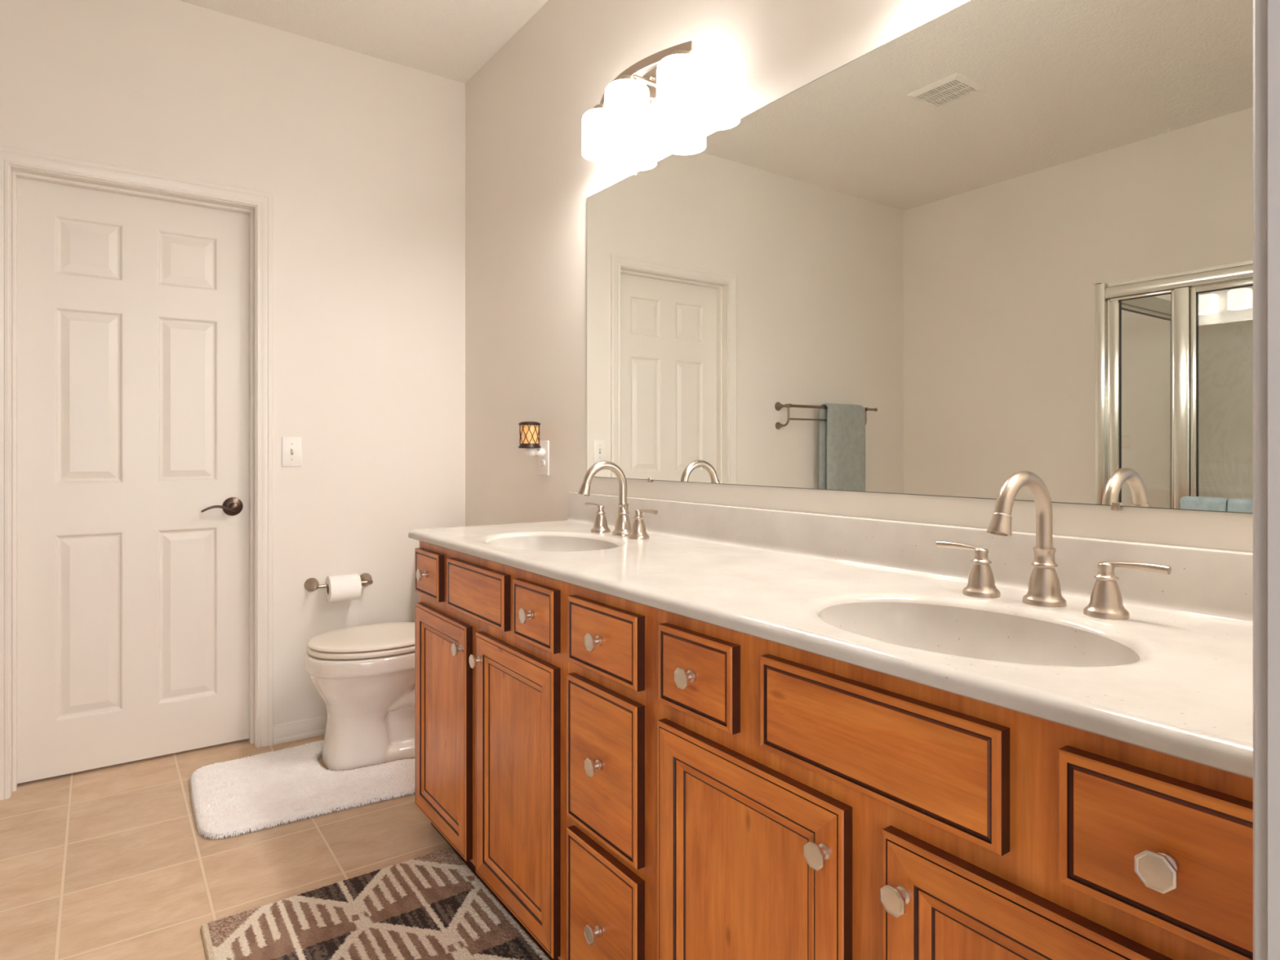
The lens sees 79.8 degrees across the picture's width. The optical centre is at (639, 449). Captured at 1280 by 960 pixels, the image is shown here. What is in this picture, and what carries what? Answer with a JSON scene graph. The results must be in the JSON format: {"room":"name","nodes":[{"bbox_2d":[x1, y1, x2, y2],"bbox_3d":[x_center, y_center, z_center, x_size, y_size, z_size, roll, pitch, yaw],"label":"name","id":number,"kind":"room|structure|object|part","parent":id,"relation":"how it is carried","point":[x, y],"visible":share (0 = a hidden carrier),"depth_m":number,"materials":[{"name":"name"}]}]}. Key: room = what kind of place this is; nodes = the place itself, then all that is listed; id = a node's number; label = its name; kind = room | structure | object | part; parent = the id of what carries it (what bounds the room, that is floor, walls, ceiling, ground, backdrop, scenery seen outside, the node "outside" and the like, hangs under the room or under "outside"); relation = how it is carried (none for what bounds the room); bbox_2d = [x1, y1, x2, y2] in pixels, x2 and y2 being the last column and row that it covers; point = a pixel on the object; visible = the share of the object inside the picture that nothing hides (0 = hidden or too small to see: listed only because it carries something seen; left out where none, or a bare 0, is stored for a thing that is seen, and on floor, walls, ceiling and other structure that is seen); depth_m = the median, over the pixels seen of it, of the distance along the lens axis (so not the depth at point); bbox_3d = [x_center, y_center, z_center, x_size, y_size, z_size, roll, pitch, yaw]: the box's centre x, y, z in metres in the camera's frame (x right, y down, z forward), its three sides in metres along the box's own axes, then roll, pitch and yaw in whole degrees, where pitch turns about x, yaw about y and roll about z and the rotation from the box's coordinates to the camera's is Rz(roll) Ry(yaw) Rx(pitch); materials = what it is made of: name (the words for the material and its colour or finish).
{"room":"bathroom","nodes":[
{"label":"bathroom","id":0,"kind":"room"},
{"bbox_2d":[0,0,465,724],"bbox_3d":[-2.090,-0.243,2.526,3.141,2.746,0.120,0,0,-35],"label":"wall","id":1,"kind":"structure","parent":0,"point":[361,157],"depth_m":3.03,"materials":[{"name":"paint"}]},
{"bbox_2d":[8,164,256,797],"bbox_3d":[-1.784,0.097,2.741,0.754,2.066,0.120,0,0,-35],"label":"trim","id":2,"kind":"structure","parent":1,"relation":"attached to","point":[15,171],"depth_m":2.54,"materials":[{"name":"wood"}]},
{"bbox_2d":[17,177,248,783],"bbox_3d":[-1.789,0.101,2.748,0.712,2.033,0.094,0,0,-35],"label":"door","id":3,"kind":"structure","parent":1,"relation":"in","point":[133,311],"depth_m":2.74,"materials":[{"name":"white wood"}]},
{"bbox_3d":[-1.582,0.213,2.869,0.113,0.041,0.052,0,0,-35],"label":"lever","id":4,"kind":"part","parent":3,"relation":"part of","materials":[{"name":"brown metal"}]},
{"bbox_3d":[-1.542,0.219,2.904,0.071,0.071,0.056,0,0,-35],"label":"lever handle","id":5,"kind":"part","parent":3,"relation":"part of","materials":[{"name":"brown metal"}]},
{"bbox_2d":[0,145,273,799],"bbox_3d":[-1.746,0.076,2.686,0.838,2.108,0.015,0,0,-35],"label":"trim","id":6,"kind":"structure","parent":1,"relation":"attached to","point":[264,201],"depth_m":2.82,"materials":[{"name":"wood"}]},
{"bbox_2d":[281,436,301,466],"bbox_3d":[-1.347,0.010,2.965,0.070,0.114,0.018,0,0,-35],"label":"light switch","id":7,"kind":"object","parent":1,"relation":"attached to","point":[291,446],"visible":1,"depth_m":2.97,"materials":[{"name":"white plastic"}]},
{"bbox_2d":[273,714,327,745],"bbox_3d":[-1.084,1.093,3.151,0.777,0.074,0.018,0,0,-35],"label":"baseboard","id":8,"kind":"structure","parent":1,"relation":"attached to","point":[305,728],"depth_m":2.98,"materials":[{"name":"wood"}]},
{"bbox_2d":[304,573,373,591],"bbox_3d":[-1.186,0.533,3.040,0.260,0.054,0.082,0,0,-35],"label":"toilet paper holder","id":9,"kind":"object","parent":1,"relation":"attached to","point":[311,584],"visible":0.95,"depth_m":3.00,"materials":[{"name":"silver metal"}]},
{"bbox_3d":[-1.270,0.533,2.981,0.054,0.054,0.082,0,0,-35],"label":"post","id":10,"kind":"part","parent":9,"relation":"part of","materials":[{"name":"silver metal"}]},
{"bbox_2d":[324,573,361,602],"bbox_3d":[-1.170,0.546,3.016,0.115,0.102,0.103,0,0,-35],"label":"toilet paper roll","id":11,"kind":"object","parent":9,"relation":"on","point":[347,587],"visible":0.98,"depth_m":2.98,"materials":[{"name":"paper"}]},
{"bbox_3d":[-1.102,0.533,3.099,0.054,0.054,0.082,0,0,-35],"label":"post","id":12,"kind":"part","parent":9,"relation":"part of","materials":[{"name":"silver metal"}]},
{"bbox_2d":[0,734,550,959],"bbox_3d":[-0.613,1.155,0.435,3.541,0.050,5.400,0,0,-35],"label":"floor","id":13,"kind":"structure","parent":0,"point":[112,862],"depth_m":2.12,"materials":[{"name":"tile"}]},
{"bbox_2d":[189,739,414,839],"bbox_3d":[-1.108,1.116,2.613,0.750,0.026,0.641,0,0,-38],"label":"bath rug","id":14,"kind":"object","parent":13,"relation":"on","point":[237,797],"visible":0.84,"depth_m":2.50,"materials":[{"name":"white fabric"}]},
{"bbox_2d":[303,622,414,771],"bbox_3d":[-0.880,0.745,2.897,0.725,0.770,0.488,0,0,-35],"label":"toilet","id":15,"kind":"object","parent":13,"relation":"on","point":[363,676],"visible":0.56,"depth_m":2.69,"materials":[{"name":"white ceramic"}]},
{"bbox_3d":[-0.968,0.713,2.834,0.491,0.019,0.376,0,0,-35],"label":"seat","id":16,"kind":"part","parent":15,"relation":"part of","materials":[{"name":"white plastic"}]},
{"bbox_3d":[-0.968,0.690,2.834,0.489,0.018,0.374,0,0,-35],"label":"lid","id":17,"kind":"part","parent":15,"relation":"part of","materials":[{"name":"white ceramic"}]},
{"bbox_2d":[200,847,549,959],"bbox_3d":[-0.512,1.124,1.595,0.614,0.011,0.940,0,0,-35],"label":"area rug","id":18,"kind":"object","parent":13,"relation":"on","point":[432,906],"visible":1,"depth_m":1.81,"materials":[{"name":"fabric"}]},
{"bbox_2d":[414,541,568,959],"bbox_3d":[-0.203,0.697,2.069,0.578,0.864,0.888,0,0,-35],"label":"base cabinet","id":19,"kind":"object","parent":13,"relation":"on","point":[491,662],"visible":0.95,"depth_m":1.80,"materials":[{"name":"brown wood"}]},
{"bbox_3d":[-0.622,0.358,2.183,0.024,0.032,0.032,0,0,-35],"label":"knob","id":20,"kind":"part","parent":19,"relation":"part of","materials":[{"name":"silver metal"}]},
{"bbox_3d":[-0.605,0.358,2.195,0.019,0.130,0.191,0,0,-35],"label":"drawer","id":21,"kind":"part","parent":19,"relation":"part of","materials":[{"name":"brown wood"}]},
{"bbox_3d":[-0.549,0.753,2.116,0.019,0.597,0.386,0,0,-35],"label":"door","id":22,"kind":"part","parent":19,"relation":"part of","materials":[{"name":"brown wood"}]},
{"bbox_3d":[-0.468,0.513,1.964,0.024,0.032,0.032,0,0,-35],"label":"knob","id":23,"kind":"part","parent":19,"relation":"part of","materials":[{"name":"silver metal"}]},
{"bbox_3d":[-0.401,0.517,1.870,0.024,0.032,0.032,0,0,-35],"label":"knob","id":24,"kind":"part","parent":19,"relation":"part of","materials":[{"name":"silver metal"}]},
{"bbox_3d":[-0.287,0.753,1.745,0.019,0.597,0.397,0,0,-35],"label":"door","id":25,"kind":"part","parent":19,"relation":"part of","materials":[{"name":"brown wood"}]},
{"bbox_3d":[-0.244,0.358,1.648,0.024,0.032,0.032,0,0,-35],"label":"knob","id":26,"kind":"part","parent":19,"relation":"part of","materials":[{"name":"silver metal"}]},
{"bbox_3d":[-0.227,0.358,1.660,0.019,0.130,0.188,0,0,-35],"label":"drawer","id":27,"kind":"part","parent":19,"relation":"part of","materials":[{"name":"brown wood"}]},
{"bbox_2d":[408,491,1253,778],"bbox_3d":[0.146,0.257,1.589,0.568,0.225,2.096,0,0,-35],"label":"countertop","id":28,"kind":"structure","parent":19,"relation":"on","point":[1174,677],"depth_m":1.20,"materials":[{"name":"stone"}]},
{"bbox_2d":[487,536,617,551],"bbox_3d":[-0.234,0.311,2.025,0.312,0.118,0.432,0,0,-35],"label":"sink basin","id":29,"kind":"object","parent":28,"relation":"in","point":[513,543],"depth_m":2.19,"materials":[{"name":"white ceramic"}]},
{"bbox_2d":[577,461,657,539],"bbox_3d":[-0.095,0.137,2.123,0.176,0.208,0.353,0,0,-35],"label":"faucet","id":30,"kind":"object","parent":28,"relation":"on","point":[623,525],"visible":1,"depth_m":2.13,"materials":[{"name":"silver metal"}]},
{"bbox_3d":[-0.136,0.165,2.256,0.012,0.013,0.089,0,0,-35],"label":"lever","id":31,"kind":"part","parent":30,"relation":"part of","materials":[{"name":"silver metal"}]},
{"bbox_3d":[-0.115,0.202,2.226,0.057,0.077,0.057,0,0,-35],"label":"handle","id":32,"kind":"part","parent":30,"relation":"part of","materials":[{"name":"silver metal"}]},
{"bbox_3d":[-0.097,0.097,2.121,0.144,0.128,0.023,0,0,-35],"label":"spout","id":33,"kind":"part","parent":30,"relation":"part of","materials":[{"name":"silver metal"}]},
{"bbox_3d":[-0.048,0.196,2.156,0.061,0.088,0.061,0,0,-35],"label":"spout","id":34,"kind":"part","parent":30,"relation":"part of","materials":[{"name":"silver metal"}]},
{"bbox_3d":[-0.004,0.202,2.070,0.057,0.077,0.057,0,0,-35],"label":"handle","id":35,"kind":"part","parent":30,"relation":"part of","materials":[{"name":"silver metal"}]},
{"bbox_3d":[0.017,0.165,2.040,0.012,0.013,0.089,0,0,-35],"label":"lever","id":36,"kind":"part","parent":30,"relation":"part of","materials":[{"name":"silver metal"}]},
{"bbox_2d":[818,601,1140,666],"bbox_3d":[0.445,0.311,1.063,0.312,0.118,0.432,0,0,-35],"label":"sink basin","id":37,"kind":"object","parent":28,"relation":"in","point":[984,633],"depth_m":1.18,"materials":[{"name":"white ceramic"}]},
{"bbox_2d":[936,471,1171,619],"bbox_3d":[0.584,0.137,1.161,0.176,0.208,0.353,0,0,-35],"label":"faucet","id":38,"kind":"object","parent":28,"relation":"on","point":[1044,590],"visible":1,"depth_m":1.17,"materials":[{"name":"silver metal"}]},
{"bbox_3d":[0.543,0.165,1.294,0.012,0.013,0.089,0,0,-35],"label":"lever","id":39,"kind":"part","parent":38,"relation":"part of","materials":[{"name":"silver metal"}]},
{"bbox_3d":[0.564,0.202,1.265,0.057,0.077,0.057,0,0,-35],"label":"handle","id":40,"kind":"part","parent":38,"relation":"part of","materials":[{"name":"silver metal"}]},
{"bbox_3d":[0.582,0.097,1.160,0.144,0.128,0.023,0,0,-35],"label":"spout","id":41,"kind":"part","parent":38,"relation":"part of","materials":[{"name":"silver metal"}]},
{"bbox_3d":[0.631,0.196,1.194,0.061,0.088,0.061,0,0,-35],"label":"spout","id":42,"kind":"part","parent":38,"relation":"part of","materials":[{"name":"silver metal"}]},
{"bbox_3d":[0.675,0.202,1.108,0.057,0.077,0.057,0,0,-35],"label":"handle","id":43,"kind":"part","parent":38,"relation":"part of","materials":[{"name":"silver metal"}]},
{"bbox_3d":[0.696,0.165,1.079,0.012,0.013,0.089,0,0,-35],"label":"lever","id":44,"kind":"part","parent":38,"relation":"part of","materials":[{"name":"silver metal"}]},
{"bbox_2d":[566,583,655,959],"bbox_3d":[0.141,0.697,1.583,0.578,0.864,0.300,0,0,-35],"label":"base cabinet","id":45,"kind":"object","parent":13,"relation":"on","point":[611,677],"visible":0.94,"depth_m":1.40,"materials":[{"name":"brown wood"}]},
{"bbox_3d":[-0.086,0.900,1.423,0.024,0.032,0.032,0,0,-35],"label":"knob","id":46,"kind":"part","parent":45,"relation":"part of","materials":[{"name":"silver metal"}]},
{"bbox_3d":[-0.086,0.590,1.423,0.024,0.032,0.032,0,0,-35],"label":"knob","id":47,"kind":"part","parent":45,"relation":"part of","materials":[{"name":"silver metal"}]},
{"bbox_3d":[-0.086,0.358,1.423,0.024,0.032,0.032,0,0,-35],"label":"knob","id":48,"kind":"part","parent":45,"relation":"part of","materials":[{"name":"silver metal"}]},
{"bbox_3d":[-0.070,0.901,1.437,0.019,0.287,0.245,0,0,-35],"label":"drawer","id":49,"kind":"part","parent":45,"relation":"part of","materials":[{"name":"brown wood"}]},
{"bbox_3d":[-0.070,0.591,1.437,0.019,0.283,0.245,0,0,-35],"label":"drawer","id":50,"kind":"part","parent":45,"relation":"part of","materials":[{"name":"brown wood"}]},
{"bbox_3d":[-0.069,0.358,1.436,0.019,0.130,0.241,0,0,-35],"label":"drawer","id":51,"kind":"part","parent":45,"relation":"part of","materials":[{"name":"brown wood"}]},
{"bbox_2d":[655,608,1253,959],"bbox_3d":[0.485,0.697,1.094,0.578,0.864,0.894,0,0,-35],"label":"base cabinet","id":52,"kind":"object","parent":13,"relation":"on","point":[809,806],"visible":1,"depth_m":0.89,"materials":[{"name":"brown wood"}]},
{"bbox_3d":[0.072,0.358,1.200,0.024,0.032,0.032,0,0,-35],"label":"knob","id":53,"kind":"part","parent":52,"relation":"part of","materials":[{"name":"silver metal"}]},
{"bbox_3d":[0.089,0.358,1.212,0.019,0.130,0.183,0,0,-35],"label":"drawer","id":54,"kind":"part","parent":52,"relation":"part of","materials":[{"name":"brown wood"}]},
{"bbox_3d":[0.149,0.753,1.128,0.019,0.597,0.393,0,0,-35],"label":"door","id":55,"kind":"part","parent":52,"relation":"part of","materials":[{"name":"brown wood"}]},
{"bbox_3d":[0.229,0.517,0.978,0.024,0.032,0.032,0,0,-35],"label":"knob","id":56,"kind":"part","parent":52,"relation":"part of","materials":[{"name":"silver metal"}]},
{"bbox_3d":[0.297,0.517,0.881,0.024,0.032,0.032,0,0,-35],"label":"knob","id":57,"kind":"part","parent":52,"relation":"part of","materials":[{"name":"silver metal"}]},
{"bbox_3d":[0.409,0.753,0.759,0.019,0.597,0.394,0,0,-35],"label":"door","id":58,"kind":"part","parent":52,"relation":"part of","materials":[{"name":"brown wood"}]},
{"bbox_3d":[0.469,0.358,0.675,0.019,0.130,0.188,0,0,-35],"label":"drawer","id":59,"kind":"part","parent":52,"relation":"part of","materials":[{"name":"brown wood"}]},
{"bbox_3d":[0.451,0.363,0.663,0.024,0.032,0.032,0,0,-35],"label":"knob","id":60,"kind":"part","parent":52,"relation":"part of","materials":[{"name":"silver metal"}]},
{"bbox_2d":[178,0,548,83],"bbox_3d":[-1.200,-1.641,1.266,3.541,0.050,3.365,0,0,-35],"label":"ceiling","id":61,"kind":"structure","parent":0,"point":[451,39],"depth_m":2.92,"materials":[{"name":"white paint"}]},
{"bbox_2d":[465,0,1253,552],"bbox_3d":[0.155,-0.243,2.174,0.120,2.746,3.285,0,0,-35],"label":"wall","id":62,"kind":"structure","parent":0,"point":[529,182],"depth_m":2.61,"materials":[{"name":"paint"}]},
{"bbox_2d":[537,440,549,475],"bbox_3d":[-0.351,0.032,2.778,0.008,0.124,0.076,0,0,-35],"label":"electrical outlet","id":63,"kind":"object","parent":62,"relation":"attached to","point":[543,462],"visible":0.94,"depth_m":2.77,"materials":[{"name":"white plastic"}]},
{"bbox_2d":[518,421,544,457],"bbox_3d":[-0.392,-0.035,2.749,0.091,0.128,0.080,0,0,-35],"label":"wax warmer","id":64,"kind":"object","parent":63,"relation":"attached to","point":[529,433],"visible":1,"depth_m":2.72,"materials":[{"name":"glass"}]},
{"bbox_2d":[520,425,538,443],"bbox_3d":[-0.396,-0.053,2.746,0.065,0.066,0.065,0,0,-35],"label":"shade","id":65,"kind":"object","parent":64,"relation":"attached to","point":[529,433],"depth_m":2.72,"materials":[{"name":"glass"}]},
{"bbox_2d":[540,459,545,466],"bbox_3d":[-0.353,0.051,2.777,0.002,0.028,0.033,0,0,-35],"label":"receptacle","id":66,"kind":"object","parent":63,"relation":"attached to","point":[542,461],"depth_m":2.77,"materials":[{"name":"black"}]},
{"bbox_2d":[582,40,704,162],"bbox_3d":[-0.017,-0.998,2.163,0.172,0.204,0.507,0,0,-35],"label":"vanity light","id":67,"kind":"object","parent":62,"relation":"attached to","point":[674,89],"visible":1,"depth_m":2.09,"materials":[{"name":"white glass"}]},
{"bbox_2d":[593,103,604,108],"bbox_3d":[-0.114,-1.011,2.329,0.057,0.060,0.057,0,0,-35],"label":"socket","id":68,"kind":"object","parent":67,"relation":"attached to","point":[600,105],"depth_m":2.30,"materials":[{"name":"silver metal"}]},
{"bbox_3d":[-0.114,-0.958,2.329,0.125,0.123,0.125,0,0,-35],"label":"lamp shade","id":69,"kind":"part","parent":67,"relation":"part of","materials":[{"name":"white glass"}]},
{"bbox_3d":[-0.036,-0.958,2.150,0.125,0.123,0.125,0,0,-35],"label":"lamp shade","id":70,"kind":"part","parent":67,"relation":"part of","materials":[{"name":"white glass"}]},
{"bbox_2d":[617,74,636,79],"bbox_3d":[-0.036,-1.011,2.150,0.057,0.060,0.057,0,0,-35],"label":"socket","id":71,"kind":"object","parent":67,"relation":"attached to","point":[624,77],"depth_m":2.13,"materials":[{"name":"silver metal"}]},
{"bbox_3d":[0.008,-1.038,2.182,0.109,0.124,0.164,0,0,-35],"label":"plate","id":72,"kind":"part","parent":67,"relation":"part of","materials":[{"name":"silver metal"}]},
{"bbox_2d":[670,49,690,55],"bbox_3d":[0.106,-1.011,2.017,0.057,0.060,0.057,0,0,-35],"label":"socket","id":73,"kind":"object","parent":67,"relation":"attached to","point":[677,52],"depth_m":1.99,"materials":[{"name":"silver metal"}]},
{"bbox_3d":[0.106,-0.958,2.017,0.125,0.123,0.125,0,0,-35],"label":"lamp shade","id":74,"kind":"part","parent":67,"relation":"part of","materials":[{"name":"white glass"}]},
{"bbox_2d":[586,0,1253,514],"bbox_3d":[0.399,-0.373,1.713,0.012,0.939,1.996,0,0,-35],"label":"wall mirror","id":75,"kind":"object","parent":62,"relation":"attached to","point":[997,240],"visible":1,"depth_m":1.42,"materials":[{"name":"silver mirror"}]},
{"bbox_3d":[-0.264,-0.243,-0.059,3.141,2.746,0.120,0,0,-35],"label":"wall","id":76,"kind":"structure","parent":0,"visible":0},
{"bbox_2d":[1253,0,1267,959],"bbox_3d":[0.054,0.076,0.248,0.934,2.108,0.015,0,0,-35],"label":"trim","id":77,"kind":"structure","parent":76,"relation":"attached to","point":[1260,6],"depth_m":0.48,"materials":[{"name":"grey wood"}]},
{"bbox_2d":[1267,0,1279,959],"bbox_3d":[0.093,0.097,0.193,0.850,2.066,0.120,0,0,-35],"label":"trim","id":78,"kind":"structure","parent":76,"relation":"attached to","point":[1273,6],"depth_m":0.47,"materials":[{"name":"grey wood"}]}
]}

